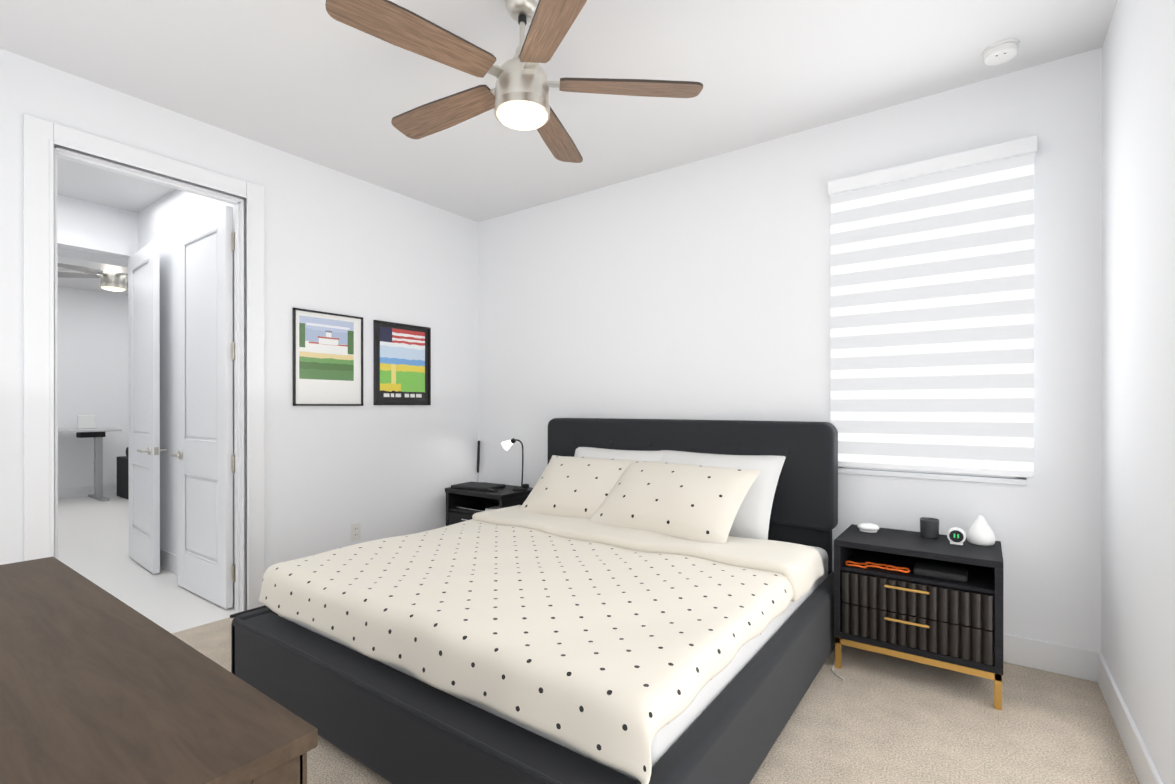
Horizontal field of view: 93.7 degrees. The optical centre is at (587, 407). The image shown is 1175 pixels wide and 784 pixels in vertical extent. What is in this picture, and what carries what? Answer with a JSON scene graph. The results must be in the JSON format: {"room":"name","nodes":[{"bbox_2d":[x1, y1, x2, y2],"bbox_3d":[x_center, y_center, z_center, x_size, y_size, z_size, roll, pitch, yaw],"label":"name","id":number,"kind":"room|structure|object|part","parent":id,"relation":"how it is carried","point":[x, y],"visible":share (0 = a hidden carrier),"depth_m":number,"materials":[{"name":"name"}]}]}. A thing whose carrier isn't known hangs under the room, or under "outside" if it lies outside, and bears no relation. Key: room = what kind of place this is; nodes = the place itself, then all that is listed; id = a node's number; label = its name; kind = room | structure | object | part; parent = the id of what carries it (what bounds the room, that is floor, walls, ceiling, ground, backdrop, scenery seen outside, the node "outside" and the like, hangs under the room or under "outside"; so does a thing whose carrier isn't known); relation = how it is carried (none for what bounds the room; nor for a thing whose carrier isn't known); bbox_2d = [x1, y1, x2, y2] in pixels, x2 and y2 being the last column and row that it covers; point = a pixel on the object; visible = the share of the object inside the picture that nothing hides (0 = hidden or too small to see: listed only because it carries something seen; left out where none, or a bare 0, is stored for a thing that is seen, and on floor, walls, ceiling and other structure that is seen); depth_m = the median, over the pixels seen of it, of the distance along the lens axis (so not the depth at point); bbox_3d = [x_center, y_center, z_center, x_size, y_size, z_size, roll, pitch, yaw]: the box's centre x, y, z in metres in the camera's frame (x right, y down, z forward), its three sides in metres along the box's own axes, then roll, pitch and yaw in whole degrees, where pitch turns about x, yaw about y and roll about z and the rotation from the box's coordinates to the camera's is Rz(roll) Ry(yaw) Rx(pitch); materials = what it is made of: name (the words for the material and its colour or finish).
{"room":"bedroom","nodes":[
{"label":"bedroom","id":0,"kind":"room"},
{"bbox_2d":[58,286,127,488],"bbox_3d":[-7.317,-0.196,6.977,0.120,2.820,5.500,0,0,36],"label":"wall","id":1,"kind":"structure","parent":0,"point":[92,352],"depth_m":7.55,"materials":[{"name":"white paint"}]},
{"bbox_2d":[58,483,116,498],"bbox_3d":[-6.713,1.146,7.703,0.014,0.135,3.380,0,0,36],"label":"baseboard","id":2,"kind":"structure","parent":1,"relation":"attached to","point":[82,491],"depth_m":7.47,"materials":[{"name":"white wood"}]},
{"bbox_2d":[58,247,127,273],"bbox_3d":[-4.484,-1.442,4.936,0.300,0.320,5.260,0,0,36],"label":"beam","id":3,"kind":"structure","parent":0,"point":[89,260],"depth_m":4.90,"materials":[{"name":"white"}]},
{"bbox_2d":[57,194,137,258],"bbox_3d":[-4.592,-0.190,3.402,0.120,2.820,2.880,0,0,36],"label":"wall","id":4,"kind":"structure","parent":0,"point":[90,219],"depth_m":4.33,"materials":[{"name":"white paint"}]},
{"bbox_2d":[58,231,129,255],"bbox_3d":[-3.995,-0.051,4.112,0.020,2.540,0.910,0,0,36],"label":"door frame","id":5,"kind":"structure","parent":4,"relation":"attached to","point":[75,240],"depth_m":4.29,"materials":[{"name":"white"}]},
{"bbox_2d":[58,493,237,633],"bbox_3d":[-4.719,1.244,5.110,6.521,0.048,5.500,0,0,36],"label":"floor","id":6,"kind":"structure","parent":0,"point":[93,540],"depth_m":4.19,"materials":[{"name":"white tile"}]},
{"bbox_2d":[58,428,121,500],"bbox_3d":[-6.736,0.749,6.998,0.700,0.930,1.110,0,0,36],"label":"desk","id":7,"kind":"object","parent":6,"relation":"on","point":[98,434],"visible":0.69,"depth_m":7.28,"materials":[{"name":"grey"}]},
{"bbox_2d":[77,415,94,428],"bbox_3d":[-6.645,0.194,7.295,0.040,0.180,0.180,0,0,36],"label":"router","id":8,"kind":"object","parent":7,"relation":"on","point":[85,421],"visible":1,"depth_m":7.28,"materials":[{"name":"white plastic"}]},
{"bbox_2d":[117,456,128,499],"bbox_3d":[-6.017,0.943,7.523,0.654,0.540,0.500,0,0,36],"label":"box","id":9,"kind":"object","parent":6,"relation":"on","point":[122,479],"visible":0.06,"depth_m":7.36,"materials":[{"name":"black"}]},
{"bbox_2d":[138,189,234,563],"bbox_3d":[-2.913,-0.191,4.041,2.100,2.820,0.120,0,0,36],"label":"wall","id":10,"kind":"structure","parent":0,"point":[163,220],"depth_m":4.13,"materials":[{"name":"white paint"}]},
{"bbox_2d":[128,240,166,573],"bbox_3d":[-3.428,-0.001,4.246,0.762,2.420,0.154,0,0,40],"label":"door","id":11,"kind":"structure","parent":10,"relation":"in","point":[144,450],"depth_m":4.16,"materials":[{"name":"white wood"}]},
{"bbox_2d":[160,548,234,601],"bbox_3d":[-2.903,1.152,3.954,1.980,0.135,0.014,0,0,36],"label":"baseboard","id":12,"kind":"structure","parent":10,"relation":"attached to","point":[168,560],"depth_m":4.09,"materials":[{"name":"white"}]},
{"bbox_2d":[171,206,232,608],"bbox_3d":[-2.467,0.000,3.538,0.788,2.420,0.154,0,0,36],"label":"bedroom door","id":13,"kind":"structure","parent":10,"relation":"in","point":[204,454],"depth_m":3.48,"materials":[{"name":"white wood"}]},
{"bbox_2d":[0,48,477,610],"bbox_3d":[-2.070,-0.190,3.311,0.120,2.820,3.680,0,0,36],"label":"wall","id":14,"kind":"structure","parent":0,"point":[342,244],"depth_m":3.62,"materials":[{"name":"white paint"}]},
{"bbox_2d":[23,114,264,612],"bbox_3d":[-2.319,-0.056,2.961,0.166,2.555,1.030,0,0,36],"label":"door frame","id":15,"kind":"structure","parent":14,"relation":"attached to","point":[41,138],"depth_m":2.70,"materials":[{"name":"white wood"}]},
{"bbox_2d":[232,232,235,581],"bbox_3d":[-2.119,0.001,3.308,0.056,2.105,0.016,0,0,36],"label":"hinge leaves on the jamb","id":16,"kind":"structure","parent":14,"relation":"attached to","point":[233,456],"depth_m":3.31,"materials":[{"name":"silver metal"}]},
{"bbox_2d":[292,308,362,405],"bbox_3d":[-1.722,-0.320,3.676,0.017,0.620,0.480,0,0,36],"label":"framed picture","id":17,"kind":"object","parent":14,"relation":"attached to","point":[327,359],"visible":0.96,"depth_m":3.66,"materials":[{"name":"black"}]},
{"bbox_2d":[351,523,360,540],"bbox_3d":[-1.614,0.870,3.835,0.008,0.116,0.072,0,0,36],"label":"outlet","id":18,"kind":"object","parent":14,"relation":"attached to","point":[355,531],"visible":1,"depth_m":3.83,"materials":[{"name":"white plastic"}]},
{"bbox_2d":[373,320,430,404],"bbox_3d":[-1.386,-0.321,4.143,0.017,0.610,0.490,0,0,36],"label":"frame","id":19,"kind":"object","parent":14,"relation":"attached to","point":[402,362],"visible":0.94,"depth_m":4.13,"materials":[{"name":"black"}]},
{"bbox_2d":[0,0,1117,294],"bbox_3d":[-3.056,-1.651,3.908,10.620,0.100,5.500,0,0,36],"label":"ceiling","id":20,"kind":"structure","parent":0,"point":[312,80],"depth_m":2.61,"materials":[{"name":"white paint"}]},
{"bbox_2d":[58,263,127,290],"bbox_3d":[-4.898,-1.410,5.740,1.351,0.387,1.344,0,0,36],"label":"ceiling fan","id":21,"kind":"object","parent":20,"relation":"hanging from","point":[112,281],"visible":0.4,"depth_m":5.64,"materials":[{"name":"silver metal"}]},
{"bbox_2d":[325,0,702,162],"bbox_3d":[-0.295,-1.354,2.151,1.325,0.487,1.360,0,0,36],"label":"ceiling fan","id":22,"kind":"object","parent":20,"relation":"hanging from","point":[517,97],"visible":1,"depth_m":2.05,"materials":[{"name":"brown wood"}]},
{"bbox_2d":[982,38,1019,65],"bbox_3d":[1.841,-1.577,2.452,0.136,0.042,0.136,0,0,36],"label":"smoke detector","id":23,"kind":"object","parent":20,"relation":"attached to","point":[1001,51],"visible":1,"depth_m":2.42,"materials":[{"name":"white plastic"}]},
{"bbox_2d":[172,617,1138,783],"bbox_3d":[-0.406,1.248,2.116,3.980,0.050,3.680,0,0,36],"label":"floor carpet","id":24,"kind":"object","parent":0,"point":[875,718],"visible":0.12,"depth_m":2.08,"materials":[{"name":"beige carpet"}]},
{"bbox_2d":[0,557,317,783],"bbox_3d":[-1.010,0.800,0.759,1.265,0.850,0.654,0,0,36],"label":"dresser","id":25,"kind":"object","parent":24,"relation":"on","point":[99,685],"visible":1,"depth_m":0.69,"materials":[{"name":"brown wood"}]},
{"bbox_2d":[477,441,479,481],"bbox_3d":[-0.960,0.752,4.670,0.036,0.930,0.153,0,0,31],"label":"golf putter","id":26,"kind":"object","parent":24,"relation":"on","point":[478,455],"visible":0.35,"depth_m":4.71,"materials":[{"name":"black metal"}]},
{"bbox_2d":[445,482,532,525],"bbox_3d":[-0.760,0.929,4.337,0.620,0.580,0.437,0,0,36],"label":"nightstand","id":27,"kind":"object","parent":24,"relation":"on","point":[462,505],"visible":0.38,"depth_m":4.28,"materials":[{"name":"black wood"}]},
{"bbox_2d":[451,482,505,490],"bbox_3d":[-0.867,0.626,4.368,0.360,0.024,0.250,0,0,28],"label":"laptop","id":28,"kind":"object","parent":27,"relation":"on","point":[480,486],"visible":1,"depth_m":4.32,"materials":[{"name":"black plastic"}]},
{"bbox_2d":[502,438,528,490],"bbox_3d":[-0.562,0.440,4.275,0.224,0.398,0.121,0,0,36],"label":"gooseneck lamp","id":29,"kind":"object","parent":27,"relation":"on","point":[507,445],"visible":1,"depth_m":4.25,"materials":[{"name":"black metal"}]},
{"bbox_2d":[230,418,837,783],"bbox_3d":[-0.059,0.651,2.718,2.090,1.140,2.265,0,0,36],"label":"bed","id":30,"kind":"object","parent":24,"relation":"on","point":[626,601],"visible":1,"depth_m":2.04,"materials":[{"name":"grey fabric"}]},
{"bbox_2d":[259,519,793,783],"bbox_3d":[-0.278,0.785,2.368,1.980,0.206,1.349,0,0,36],"label":"duvet","id":31,"kind":"object","parent":30,"relation":"on","point":[629,653],"depth_m":1.88,"materials":[{"name":"beige fabric"}]},
{"bbox_3d":[-0.091,1.052,2.674,2.090,0.340,2.155,0,0,36],"label":"frame","id":32,"kind":"part","parent":30,"relation":"part of","materials":[{"name":"grey fabric"}]},
{"bbox_3d":[-0.054,0.886,2.724,1.930,0.270,1.980,0,0,36],"label":"mattress","id":33,"kind":"part","parent":30,"relation":"part of","materials":[{"name":"white fabric"}]},
{"bbox_2d":[519,455,659,517],"bbox_3d":[-0.003,0.505,3.463,0.820,0.200,0.530,0,40,32],"label":"pillow","id":34,"kind":"object","parent":30,"relation":"on","point":[568,487],"depth_m":3.38,"materials":[{"name":"beige fabric"}]},
{"bbox_2d":[574,447,663,461],"bbox_3d":[0.181,0.500,3.632,0.800,0.520,0.191,0,-30,34],"label":"pillow","id":35,"kind":"object","parent":30,"relation":"on","point":[656,454],"depth_m":3.66,"materials":[{"name":"white fabric"}]},
{"bbox_2d":[589,461,760,543],"bbox_3d":[0.460,0.501,3.044,0.860,0.210,0.540,0,38,41],"label":"pillow","id":36,"kind":"object","parent":30,"relation":"on","point":[675,501],"depth_m":2.92,"materials":[{"name":"beige fabric"}]},
{"bbox_3d":[0.550,0.630,3.564,1.980,1.100,0.180,0,0,36],"label":"headboard","id":37,"kind":"part","parent":30,"relation":"part of","materials":[{"name":"grey fabric"}]},
{"bbox_2d":[661,450,785,539],"bbox_3d":[0.700,0.496,3.240,0.840,0.540,0.191,0,-33,39],"label":"pillow","id":38,"kind":"object","parent":30,"relation":"on","point":[752,519],"depth_m":3.07,"materials":[{"name":"white fabric"}]},
{"bbox_2d":[832,645,843,680],"bbox_3d":[1.283,0.970,2.711,0.079,0.497,0.585,0,0,36],"label":"cable","id":39,"kind":"object","parent":24,"relation":"on","point":[833,668],"visible":0.27,"depth_m":2.53,"materials":[{"name":"white plastic"}]},
{"bbox_2d":[834,524,1002,709],"bbox_3d":[1.532,0.922,2.561,0.635,0.600,0.442,0,0,36],"label":"nightstand","id":40,"kind":"object","parent":24,"relation":"on","point":[914,596],"visible":1,"depth_m":2.41,"materials":[{"name":"black wood"}]},
{"bbox_2d":[857,523,878,532],"bbox_3d":[1.411,0.602,2.765,0.100,0.038,0.095,0,0,36],"label":"speaker","id":41,"kind":"object","parent":40,"relation":"on","point":[868,527],"visible":1,"depth_m":2.73},
{"bbox_2d":[920,517,938,538],"bbox_3d":[1.634,0.577,2.630,0.080,0.088,0.080,0,0,36],"label":"candle jar","id":42,"kind":"object","parent":40,"relation":"on","point":[929,528],"visible":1,"depth_m":2.60,"materials":[{"name":"black glass"}]},
{"bbox_2d":[947,527,965,544],"bbox_3d":[1.676,0.584,2.499,0.072,0.074,0.032,0,0,36],"label":"desk clock","id":43,"kind":"object","parent":40,"relation":"on","point":[956,536],"visible":1,"depth_m":2.49,"materials":[{"name":"white plastic"}]},
{"bbox_2d":[967,515,995,545],"bbox_3d":[1.799,0.558,2.517,0.108,0.127,0.108,0,0,36],"label":"diffuser","id":44,"kind":"object","parent":40,"relation":"on","point":[980,532],"visible":1,"depth_m":2.49,"materials":[{"name":"white plastic"}]},
{"bbox_2d":[478,47,1101,651],"bbox_3d":[0.704,-0.190,3.655,4.220,2.820,0.120,0,0,36],"label":"wall","id":45,"kind":"structure","parent":0,"point":[696,291],"depth_m":3.24,"materials":[{"name":"white paint"}]},
{"bbox_2d":[838,466,1025,478],"bbox_3d":[1.765,-0.409,2.888,0.840,1.500,0.035,0,0,36],"label":"window","id":46,"kind":"structure","parent":45,"relation":"in","point":[935,472],"depth_m":2.84,"materials":[{"name":"white"}]},
{"bbox_2d":[838,468,1026,484],"bbox_3d":[1.738,0.354,2.850,0.840,0.025,0.060,0,0,36],"label":"window sill","id":47,"kind":"structure","parent":45,"relation":"attached to","point":[998,480],"depth_m":2.79,"materials":[{"name":"white wood"}]},
{"bbox_2d":[828,135,1037,477],"bbox_3d":[1.712,-0.461,2.808,0.901,1.575,0.073,0,0,36],"label":"window blind","id":48,"kind":"object","parent":45,"relation":"attached to","point":[932,314],"visible":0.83,"depth_m":2.76,"materials":[{"name":"white fabric"}]},
{"bbox_2d":[1003,633,1090,680],"bbox_3d":[0.663,1.152,3.602,3.980,0.135,0.017,0,0,36],"label":"baseboard","id":49,"kind":"structure","parent":45,"relation":"attached to","point":[1081,663],"depth_m":2.54,"materials":[{"name":"white"}]},
{"bbox_2d":[1101,0,1174,783],"bbox_3d":[1.222,-0.185,0.867,0.120,2.820,3.800,0,0,36],"label":"wall","id":50,"kind":"structure","parent":0,"point":[1138,397],"depth_m":1.84,"materials":[{"name":"white paint"}]},
{"bbox_2d":[1091,650,1163,783],"bbox_3d":[1.204,1.157,0.962,0.017,0.135,3.630,0,0,36],"label":"baseboard","id":51,"kind":"structure","parent":50,"relation":"attached to","point":[1146,772],"depth_m":1.97,"materials":[{"name":"white"}]}
]}

